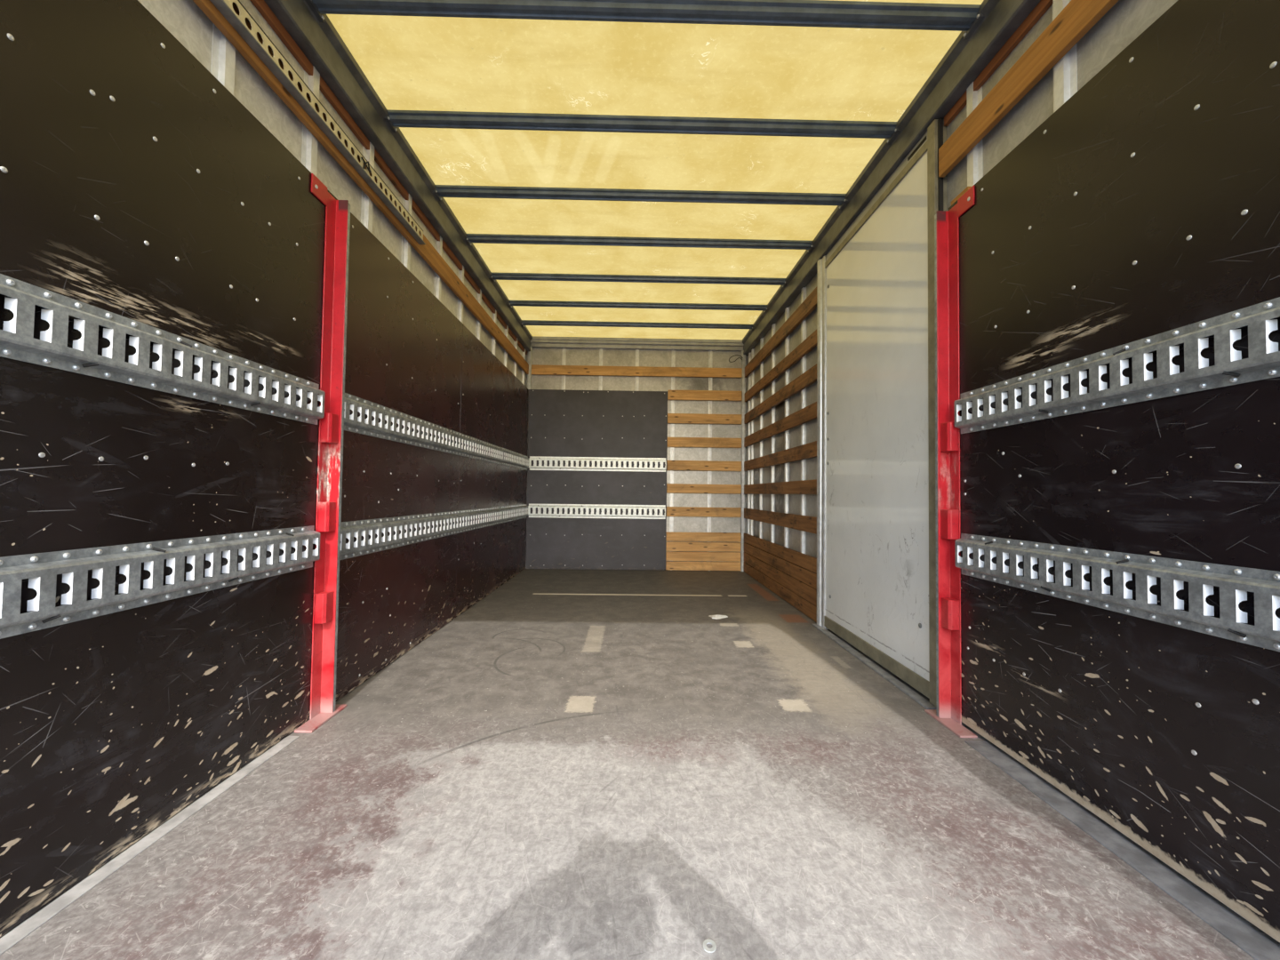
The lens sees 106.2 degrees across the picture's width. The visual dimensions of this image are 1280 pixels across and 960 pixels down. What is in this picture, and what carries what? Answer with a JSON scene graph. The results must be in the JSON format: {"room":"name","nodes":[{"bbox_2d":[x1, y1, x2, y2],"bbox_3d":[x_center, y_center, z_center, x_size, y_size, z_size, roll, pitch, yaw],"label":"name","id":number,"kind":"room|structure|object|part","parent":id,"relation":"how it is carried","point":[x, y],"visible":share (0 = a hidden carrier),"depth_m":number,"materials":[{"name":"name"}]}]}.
{"room":"truck cargo area","nodes":[
{"label":"truck cargo area","id":0,"kind":"room"},
{"bbox_2d":[137,0,526,385],"bbox_3d":[-1.292,-0.360,2.662,0.043,2.790,5.780,1,-2,-1],"label":"wall","id":1,"kind":"structure","parent":0,"point":[184,20],"depth_m":1.83,"materials":[{"name":"metal"}]},
{"bbox_2d":[0,736,299,955],"bbox_3d":[-1.211,0.880,0.721,0.041,0.004,1.965,1,-2,-1],"label":"baseboard","id":2,"kind":"structure","parent":1,"relation":"attached to","point":[42,916],"depth_m":1.13,"materials":[{"name":"grey metal"}]},
{"bbox_2d":[0,0,329,936],"bbox_3d":[-1.230,-0.144,0.818,0.024,2.048,2.104,1,-2,-1],"label":"plywood panel","id":3,"kind":"object","parent":1,"relation":"attached to","point":[135,185],"visible":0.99,"depth_m":1.17,"materials":[{"name":"black wood"}]},
{"bbox_2d":[0,525,319,639],"bbox_3d":[-1.208,0.222,0.792,0.028,0.156,2.060,1,-2,-1],"label":"rail","id":4,"kind":"object","parent":3,"relation":"attached to","point":[41,570],"visible":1,"depth_m":1.15,"materials":[{"name":"metal"}]},
{"bbox_2d":[0,273,324,424],"bbox_3d":[-1.201,-0.316,0.807,0.028,0.156,2.060,1,-2,-1],"label":"rail","id":5,"kind":"object","parent":3,"relation":"attached to","point":[17,340],"visible":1,"depth_m":1.15,"materials":[{"name":"metal"}]},
{"bbox_2d":[192,0,528,374],"bbox_3d":[-1.225,-1.344,2.655,0.060,0.114,5.708,1,-2,-1],"label":"wooden slat","id":6,"kind":"object","parent":1,"relation":"attached to","point":[427,252],"depth_m":1.85,"materials":[{"name":"orange wood"}]},
{"bbox_3d":[-1.195,-1.386,1.496,0.035,0.078,2.379,1,-2,-1],"label":"perforated strip","id":7,"kind":"part","parent":6,"relation":"part of","materials":[{"name":"beige metal"}]},
{"bbox_2d":[250,0,527,354],"bbox_3d":[-1.266,-1.536,2.665,0.018,0.038,5.720,1,-2,-1],"label":"wood strip","id":8,"kind":"object","parent":1,"relation":"attached to","point":[261,6],"visible":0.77,"depth_m":2.10,"materials":[{"name":"brown wood"}]},
{"bbox_2d":[329,192,462,702],"bbox_3d":[-1.256,-0.094,2.607,0.024,2.048,1.472,1,-2,-1],"label":"plywood panel","id":9,"kind":"object","parent":1,"relation":"attached to","point":[404,347],"visible":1,"depth_m":2.42,"materials":[{"name":"black wood"}]},
{"bbox_2d":[339,506,501,559],"bbox_3d":[-1.242,0.284,3.123,0.027,0.156,2.433,1,-2,-1],"label":"rail","id":10,"kind":"object","parent":9,"relation":"attached to","point":[357,529],"visible":0.98,"depth_m":2.52,"materials":[{"name":"metal"}]},
{"bbox_2d":[344,392,503,463],"bbox_3d":[-1.236,-0.254,3.138,0.027,0.156,2.433,1,-2,-1],"label":"rail","id":11,"kind":"object","parent":9,"relation":"attached to","point":[352,423],"visible":0.98,"depth_m":2.54,"materials":[{"name":"metal"}]},
{"bbox_2d":[264,0,532,352],"bbox_3d":[-1.233,-1.640,2.692,0.081,0.172,5.766,1,-2,-1],"label":"roof side rail","id":12,"kind":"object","parent":1,"relation":"attached to","point":[321,43],"depth_m":2.23,"materials":[{"name":"grey metal"}]},
{"bbox_2d":[456,323,528,616],"bbox_3d":[-1.283,-0.044,4.412,0.024,2.048,2.133,1,-2,-1],"label":"plywood panel","id":13,"kind":"object","parent":1,"relation":"attached to","point":[494,402],"visible":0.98,"depth_m":4.03,"materials":[{"name":"black wood"}]},
{"bbox_2d":[498,504,528,523],"bbox_3d":[-1.269,0.334,4.902,0.027,0.156,1.132,1,-2,-1],"label":"rail","id":14,"kind":"object","parent":13,"relation":"attached to","point":[516,509],"visible":1,"depth_m":4.80,"materials":[{"name":"metal"}]},
{"bbox_2d":[500,447,529,470],"bbox_3d":[-1.262,-0.207,4.918,0.027,0.156,1.132,1,-2,-1],"label":"rail","id":15,"kind":"object","parent":13,"relation":"attached to","point":[507,460],"visible":1,"depth_m":4.82,"materials":[{"name":"metal"}]},
{"bbox_2d":[527,346,532,389],"bbox_3d":[-1.269,-1.287,5.538,0.044,0.493,0.056,1,-2,-1],"label":"trim","id":16,"kind":"structure","parent":1,"relation":"attached to","point":[530,353],"depth_m":5.51,"materials":[{"name":"silver metal"}]},
{"bbox_2d":[525,347,747,561],"bbox_3d":[-0.047,-0.264,5.558,2.574,2.790,0.043,1,-2,-1],"label":"wall","id":17,"kind":"structure","parent":0,"point":[540,356],"depth_m":5.58,"materials":[{"name":"metal"}]},
{"bbox_2d":[525,389,667,570],"bbox_3d":[-0.490,-0.006,5.506,1.595,2.052,0.026,1,-2,-1],"label":"plywood panel","id":18,"kind":"object","parent":17,"relation":"attached to","point":[562,422],"visible":1,"depth_m":5.50,"materials":[{"name":"grey wood"}]},
{"bbox_2d":[528,504,665,519],"bbox_3d":[-0.486,0.357,5.469,1.563,0.156,0.028,1,-2,-1],"label":"rail","id":19,"kind":"object","parent":18,"relation":"attached to","point":[565,507],"visible":1,"depth_m":5.46,"materials":[{"name":"metal"}]},
{"bbox_2d":[528,456,666,471],"bbox_3d":[-0.479,-0.182,5.484,1.563,0.156,0.028,1,-2,-1],"label":"rail","id":20,"kind":"object","parent":18,"relation":"attached to","point":[534,459],"visible":1,"depth_m":5.48,"materials":[{"name":"metal"}]},
{"bbox_2d":[531,364,742,377],"bbox_3d":[-0.035,-1.253,5.550,2.424,0.110,0.026,1,-2,-1],"label":"wooden slat","id":21,"kind":"object","parent":17,"relation":"attached to","point":[536,369],"visible":1,"depth_m":5.54,"materials":[{"name":"brown wood"}]},
{"bbox_2d":[530,336,743,351],"bbox_3d":[-0.030,-1.574,5.560,2.452,0.114,0.064,1,-2,-1],"label":"trim","id":22,"kind":"structure","parent":17,"relation":"attached to","point":[537,341],"depth_m":5.54,"materials":[{"name":"grey metal"}]},
{"bbox_2d":[665,560,740,570],"bbox_3d":[0.724,0.984,5.499,0.851,0.100,0.026,1,-2,-1],"label":"wooden slat","id":23,"kind":"object","parent":17,"relation":"attached to","point":[670,565],"visible":1,"depth_m":5.49,"materials":[{"name":"brown wood"}]},
{"bbox_2d":[665,551,740,561],"bbox_3d":[0.725,0.875,5.502,0.851,0.105,0.026,1,-2,-1],"label":"wooden slat","id":24,"kind":"object","parent":17,"relation":"attached to","point":[670,556],"visible":1,"depth_m":5.49,"materials":[{"name":"brown wood"}]},
{"bbox_2d":[665,541,740,551],"bbox_3d":[0.726,0.763,5.505,0.851,0.105,0.026,1,-2,-1],"label":"wooden slat","id":25,"kind":"object","parent":17,"relation":"attached to","point":[671,546],"visible":1,"depth_m":5.49,"materials":[{"name":"brown wood"}]},
{"bbox_2d":[666,531,740,542],"bbox_3d":[0.728,0.652,5.508,0.851,0.103,0.026,1,-2,-1],"label":"wooden slat","id":26,"kind":"object","parent":17,"relation":"attached to","point":[671,536],"visible":1,"depth_m":5.50,"materials":[{"name":"brown wood"}]},
{"bbox_2d":[666,460,741,471],"bbox_3d":[0.738,-0.164,5.531,0.851,0.114,0.026,1,-2,-1],"label":"wooden slat","id":27,"kind":"object","parent":17,"relation":"attached to","point":[672,465],"visible":1,"depth_m":5.52,"materials":[{"name":"brown wood"}]},
{"bbox_2d":[666,506,741,517],"bbox_3d":[0.731,0.367,5.516,0.851,0.109,0.026,1,-2,-1],"label":"wooden slat","id":28,"kind":"object","parent":17,"relation":"attached to","point":[671,511],"visible":1,"depth_m":5.50,"materials":[{"name":"brown wood"}]},
{"bbox_2d":[666,483,741,494],"bbox_3d":[0.735,0.101,5.524,0.851,0.105,0.026,1,-2,-1],"label":"wooden slat","id":29,"kind":"object","parent":17,"relation":"attached to","point":[671,488],"visible":1,"depth_m":5.51,"materials":[{"name":"brown wood"}]},
{"bbox_2d":[667,389,741,400],"bbox_3d":[0.748,-0.977,5.554,0.851,0.115,0.026,1,-2,-1],"label":"wooden slat","id":30,"kind":"object","parent":17,"relation":"attached to","point":[672,395],"visible":1,"depth_m":5.54,"materials":[{"name":"brown wood"}]},
{"bbox_2d":[667,413,741,423],"bbox_3d":[0.745,-0.705,5.546,0.851,0.114,0.026,1,-2,-1],"label":"wooden slat","id":31,"kind":"object","parent":17,"relation":"attached to","point":[672,418],"visible":1,"depth_m":5.53,"materials":[{"name":"brown wood"}]},
{"bbox_2d":[667,437,741,447],"bbox_3d":[0.741,-0.432,5.539,0.851,0.114,0.026,1,-2,-1],"label":"wooden slat","id":32,"kind":"object","parent":17,"relation":"attached to","point":[672,442],"visible":1,"depth_m":5.53,"materials":[{"name":"brown wood"}]},
{"bbox_2d":[0,568,1279,959],"bbox_3d":[-0.021,1.011,2.643,2.600,0.120,5.780,1,-2,-1],"label":"floor","id":33,"kind":"structure","parent":0,"point":[576,764],"depth_m":1.28,"materials":[{"name":"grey concrete"}]},
{"bbox_2d":[294,173,350,732],"bbox_3d":[-1.202,-0.112,1.864,0.065,2.050,0.218,1,-2,-1],"label":"post","id":34,"kind":"object","parent":33,"relation":"on","point":[330,460],"visible":0.99,"depth_m":1.88,"materials":[{"name":"metal"}]},
{"bbox_3d":[-1.215,0.908,1.837,0.064,0.008,0.215,1,-2,-1],"label":"foot plate","id":35,"kind":"part","parent":34,"relation":"part of","materials":[{"name":"red paint"}]},
{"bbox_3d":[-1.209,-0.109,1.874,0.051,2.030,0.061,1,-2,-1],"label":"post","id":36,"kind":"part","parent":34,"relation":"part of","materials":[{"name":"red metal"}]},
{"bbox_2d":[703,939,716,952],"bbox_3d":[0.135,0.903,0.932,0.026,0.002,0.026,1,-2,-1],"label":"washer","id":37,"kind":"object","parent":33,"relation":"on","point":[713,948],"visible":1,"depth_m":0.93,"materials":[{"name":"metal"}]},
{"bbox_2d":[709,614,727,619],"bbox_3d":[0.560,0.971,3.433,0.136,0.018,0.110,1,-2,-1],"label":"scrap","id":38,"kind":"object","parent":33,"relation":"on","point":[716,616],"visible":1,"depth_m":3.42,"materials":[{"name":"white paper"}]},
{"bbox_2d":[924,185,977,737],"bbox_3d":[1.211,-0.080,1.887,0.065,2.050,0.218,1,-2,-1],"label":"post","id":39,"kind":"object","parent":33,"relation":"on","point":[948,712],"visible":0.98,"depth_m":1.91,"materials":[{"name":"metal"}]},
{"bbox_3d":[1.217,-0.078,1.897,0.051,2.030,0.061,1,-2,-1],"label":"post","id":40,"kind":"part","parent":39,"relation":"part of","materials":[{"name":"red metal"}]},
{"bbox_3d":[1.197,0.940,1.860,0.064,0.008,0.215,1,-2,-1],"label":"foot plate","id":41,"kind":"part","parent":39,"relation":"part of","materials":[{"name":"red paint"}]},
{"bbox_2d":[326,0,983,339],"bbox_3d":[0.013,-1.716,2.704,2.540,0.001,5.750,1,-2,-1],"label":"ceiling","id":42,"kind":"structure","parent":0,"point":[411,62],"depth_m":2.42,"materials":[{"name":"yellow plastic"}]},
{"bbox_2d":[507,299,767,312],"bbox_3d":[-0.014,-1.637,4.537,2.454,0.044,0.088,1,-2,-1],"label":"bow","id":43,"kind":"object","parent":42,"relation":"attached to","point":[523,303],"visible":1,"depth_m":4.51,"materials":[{"name":"grey metal"}]},
{"bbox_2d":[520,320,754,331],"bbox_3d":[-0.022,-1.623,5.057,2.454,0.044,0.088,1,-2,-1],"label":"bow","id":44,"kind":"object","parent":42,"relation":"attached to","point":[524,322],"visible":1,"depth_m":5.03,"materials":[{"name":"grey metal"}]},
{"bbox_2d":[489,272,787,287],"bbox_3d":[-0.006,-1.653,3.978,2.454,0.044,0.088,1,-2,-1],"label":"bow","id":45,"kind":"object","parent":42,"relation":"attached to","point":[532,276],"visible":0.99,"depth_m":3.95,"materials":[{"name":"grey metal"}]},
{"bbox_2d":[464,233,815,253],"bbox_3d":[0.003,-1.669,3.393,2.454,0.044,0.088,1,-2,-1],"label":"bow","id":46,"kind":"object","parent":42,"relation":"attached to","point":[476,238],"visible":1,"depth_m":3.37,"materials":[{"name":"grey metal"}]},
{"bbox_3d":[-1.212,-1.684,3.375,0.023,0.042,0.088,1,-2,-1],"label":"plate","id":47,"kind":"part","parent":46,"relation":"part of","materials":[{"name":"grey metal"}]},
{"bbox_3d":[1.218,-1.652,3.410,0.023,0.042,0.088,1,-2,-1],"label":"plate","id":48,"kind":"part","parent":46,"relation":"part of","materials":[{"name":"grey metal"}]},
{"bbox_2d":[432,184,847,209],"bbox_3d":[0.011,-1.684,2.866,2.454,0.044,0.088,1,-2,-1],"label":"bow","id":49,"kind":"object","parent":42,"relation":"attached to","point":[441,191],"visible":0.99,"depth_m":2.84,"materials":[{"name":"grey metal"}]},
{"bbox_3d":[-1.205,-1.699,2.849,0.023,0.042,0.088,1,-2,-1],"label":"plate","id":50,"kind":"part","parent":49,"relation":"part of","materials":[{"name":"grey metal"}]},
{"bbox_3d":[1.226,-1.667,2.884,0.023,0.042,0.088,1,-2,-1],"label":"plate","id":51,"kind":"part","parent":49,"relation":"part of","materials":[{"name":"grey metal"}]},
{"bbox_2d":[384,109,900,143],"bbox_3d":[0.019,-1.699,2.317,2.454,0.044,0.088,1,-2,-1],"label":"bow","id":52,"kind":"object","parent":42,"relation":"attached to","point":[889,131],"visible":1,"depth_m":2.29,"materials":[{"name":"grey metal"}]},
{"bbox_3d":[-1.196,-1.714,2.299,0.023,0.042,0.088,1,-2,-1],"label":"plate","id":53,"kind":"part","parent":52,"relation":"part of","materials":[{"name":"grey metal"}]},
{"bbox_3d":[1.234,-1.682,2.334,0.023,0.042,0.088,1,-2,-1],"label":"plate","id":54,"kind":"part","parent":52,"relation":"part of","materials":[{"name":"grey metal"}]},
{"bbox_2d":[304,0,984,39],"bbox_3d":[0.027,-1.714,1.767,2.454,0.044,0.088,1,-2,-1],"label":"bow","id":55,"kind":"object","parent":42,"relation":"attached to","point":[821,13],"visible":1,"depth_m":1.75,"materials":[{"name":"grey metal"}]},
{"bbox_3d":[-1.188,-1.729,1.749,0.023,0.042,0.088,1,-2,-1],"label":"plate","id":56,"kind":"part","parent":55,"relation":"part of","materials":[{"name":"grey metal"}]},
{"bbox_3d":[1.242,-1.697,1.784,0.023,0.042,0.088,1,-2,-1],"label":"plate","id":57,"kind":"part","parent":55,"relation":"part of","materials":[{"name":"grey metal"}]},
{"bbox_2d":[746,0,1245,919],"bbox_3d":[1.284,-0.327,2.699,0.043,2.790,5.780,1,-2,-1],"label":"wall","id":58,"kind":"structure","parent":0,"point":[1126,20],"depth_m":1.93,"materials":[{"name":"metal"}]},
{"bbox_2d":[740,350,745,571],"bbox_3d":[1.188,-0.227,5.545,0.046,2.548,0.056,1,-2,-1],"label":"trim","id":59,"kind":"structure","parent":58,"relation":"attached to","point":[743,361],"depth_m":5.52,"materials":[{"name":"silver metal"}]},
{"bbox_2d":[743,561,816,622],"bbox_3d":[1.208,0.955,4.377,0.026,0.107,2.210,1,-2,-1],"label":"wooden slat","id":60,"kind":"object","parent":58,"relation":"attached to","point":[809,609],"visible":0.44,"depth_m":4.00,"materials":[{"name":"brown wood"}]},
{"bbox_2d":[743,552,816,606],"bbox_3d":[1.209,0.842,4.380,0.026,0.110,2.210,1,-2,-1],"label":"wooden slat","id":61,"kind":"object","parent":58,"relation":"attached to","point":[807,592],"visible":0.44,"depth_m":4.00,"materials":[{"name":"brown wood"}]},
{"bbox_2d":[743,542,816,589],"bbox_3d":[1.210,0.731,4.383,0.026,0.103,2.210,1,-2,-1],"label":"wooden slat","id":62,"kind":"object","parent":58,"relation":"attached to","point":[808,577],"visible":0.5,"depth_m":4.00,"materials":[{"name":"brown wood"}]},
{"bbox_2d":[744,363,816,423],"bbox_3d":[1.229,-0.728,4.423,0.026,0.108,2.210,1,-2,-1],"label":"wooden slat","id":63,"kind":"object","parent":58,"relation":"attached to","point":[809,377],"visible":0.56,"depth_m":4.06,"materials":[{"name":"brown wood"}]},
{"bbox_2d":[744,401,816,447],"bbox_3d":[1.226,-0.463,4.416,0.026,0.109,2.210,1,-2,-1],"label":"wooden slat","id":64,"kind":"object","parent":58,"relation":"attached to","point":[808,413],"visible":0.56,"depth_m":4.05,"materials":[{"name":"brown wood"}]},
{"bbox_2d":[744,507,816,534],"bbox_3d":[1.215,0.346,4.394,0.026,0.114,2.210,1,-2,-1],"label":"wooden slat","id":65,"kind":"object","parent":58,"relation":"attached to","point":[807,524],"visible":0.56,"depth_m":4.02,"materials":[{"name":"brown wood"}]},
{"bbox_2d":[744,440,816,471],"bbox_3d":[1.222,-0.189,4.409,0.026,0.108,2.210,1,-2,-1],"label":"wooden slat","id":66,"kind":"object","parent":58,"relation":"attached to","point":[807,451],"visible":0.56,"depth_m":4.04,"materials":[{"name":"brown wood"}]},
{"bbox_2d":[744,479,816,494],"bbox_3d":[1.219,0.077,4.401,0.026,0.103,2.210,1,-2,-1],"label":"wooden slat","id":67,"kind":"object","parent":58,"relation":"attached to","point":[804,486],"visible":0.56,"depth_m":4.03,"materials":[{"name":"brown wood"}]},
{"bbox_2d":[744,533,816,573],"bbox_3d":[1.212,0.625,4.386,0.026,0.099,2.210,1,-2,-1],"label":"wooden slat","id":68,"kind":"object","parent":58,"relation":"attached to","point":[807,562],"visible":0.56,"depth_m":4.01,"materials":[{"name":"brown wood"}]},
{"bbox_2d":[744,329,816,401],"bbox_3d":[1.232,-0.976,4.430,0.026,0.100,2.210,1,-2,-1],"label":"wooden slat","id":69,"kind":"object","parent":58,"relation":"attached to","point":[809,343],"visible":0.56,"depth_m":4.06,"materials":[{"name":"brown wood"}]},
{"bbox_2d":[744,286,817,377],"bbox_3d":[1.236,-1.269,4.439,0.026,0.120,2.210,1,-2,-1],"label":"wooden slat","id":70,"kind":"object","parent":58,"relation":"attached to","point":[810,303],"visible":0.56,"depth_m":4.06,"materials":[{"name":"brown wood"}]},
{"bbox_2d":[811,624,935,709],"bbox_3d":[1.197,0.961,2.622,0.044,0.010,1.280,1,-2,-1],"label":"trim","id":71,"kind":"structure","parent":58,"relation":"attached to","point":[901,686],"depth_m":2.38,"materials":[{"name":"metal"}]},
{"bbox_2d":[816,118,947,706],"bbox_3d":[1.248,-0.278,2.652,0.067,2.490,1.302,1,-2,-1],"label":"door","id":72,"kind":"structure","parent":58,"relation":"in","point":[876,521],"depth_m":2.46,"materials":[{"name":"silver metal"}]},
{"bbox_3d":[1.239,-0.262,3.248,0.067,2.490,0.111,1,-2,-1],"label":"hinge post","id":73,"kind":"part","parent":72,"relation":"part of","materials":[{"name":"silver metal"}]},
{"bbox_2d":[742,0,1040,356],"bbox_3d":[1.257,-1.608,2.728,0.081,0.172,5.766,1,-2,-1],"label":"roof side rail","id":74,"kind":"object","parent":58,"relation":"attached to","point":[965,60],"depth_m":2.18,"materials":[{"name":"grey metal"}]},
{"bbox_2d":[944,0,1052,126],"bbox_3d":[1.315,-1.552,0.943,0.018,0.038,2.200,1,-2,-1],"label":"wood strip","id":75,"kind":"object","parent":58,"relation":"attached to","point":[1043,5],"visible":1,"depth_m":1.72,"materials":[{"name":"brown wood"}]},
{"bbox_2d":[938,0,1119,177],"bbox_3d":[1.287,-1.365,0.932,0.024,0.123,2.190,1,-2,-1],"label":"wooden slat","id":76,"kind":"object","parent":58,"relation":"attached to","point":[1078,17],"visible":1,"depth_m":1.58,"materials":[{"name":"orange wood"}]},
{"bbox_2d":[948,0,1279,942],"bbox_3d":[1.269,-0.120,0.869,0.024,2.038,2.132,1,-2,-1],"label":"plywood panel","id":77,"kind":"object","parent":58,"relation":"attached to","point":[1147,204],"visible":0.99,"depth_m":1.20,"materials":[{"name":"black wood"}]},
{"bbox_2d":[951,186,971,205],"bbox_3d":[1.272,-1.119,1.901,0.023,0.021,0.100,1,-2,-1],"label":"bracket","id":78,"kind":"object","parent":77,"relation":"on","point":[964,191],"visible":0.49,"depth_m":1.89,"materials":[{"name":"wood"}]},
{"bbox_2d":[954,296,1279,433],"bbox_3d":[1.245,-0.284,0.839,0.028,0.156,2.053,1,-2,-1],"label":"rail","id":79,"kind":"object","parent":77,"relation":"attached to","point":[1263,362],"visible":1,"depth_m":1.18,"materials":[{"name":"metal"}]},
{"bbox_2d":[955,533,1279,651],"bbox_3d":[1.238,0.254,0.824,0.028,0.156,2.053,1,-2,-1],"label":"rail","id":80,"kind":"object","parent":77,"relation":"attached to","point":[1234,582],"visible":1,"depth_m":1.17,"materials":[{"name":"metal"}]},
{"bbox_2d":[964,740,1279,959],"bbox_3d":[1.218,0.911,0.751,0.078,0.005,1.955,1,-2,-1],"label":"baseboard","id":81,"kind":"structure","parent":58,"relation":"attached to","point":[1259,947],"depth_m":1.15,"materials":[{"name":"metal"}]}
]}

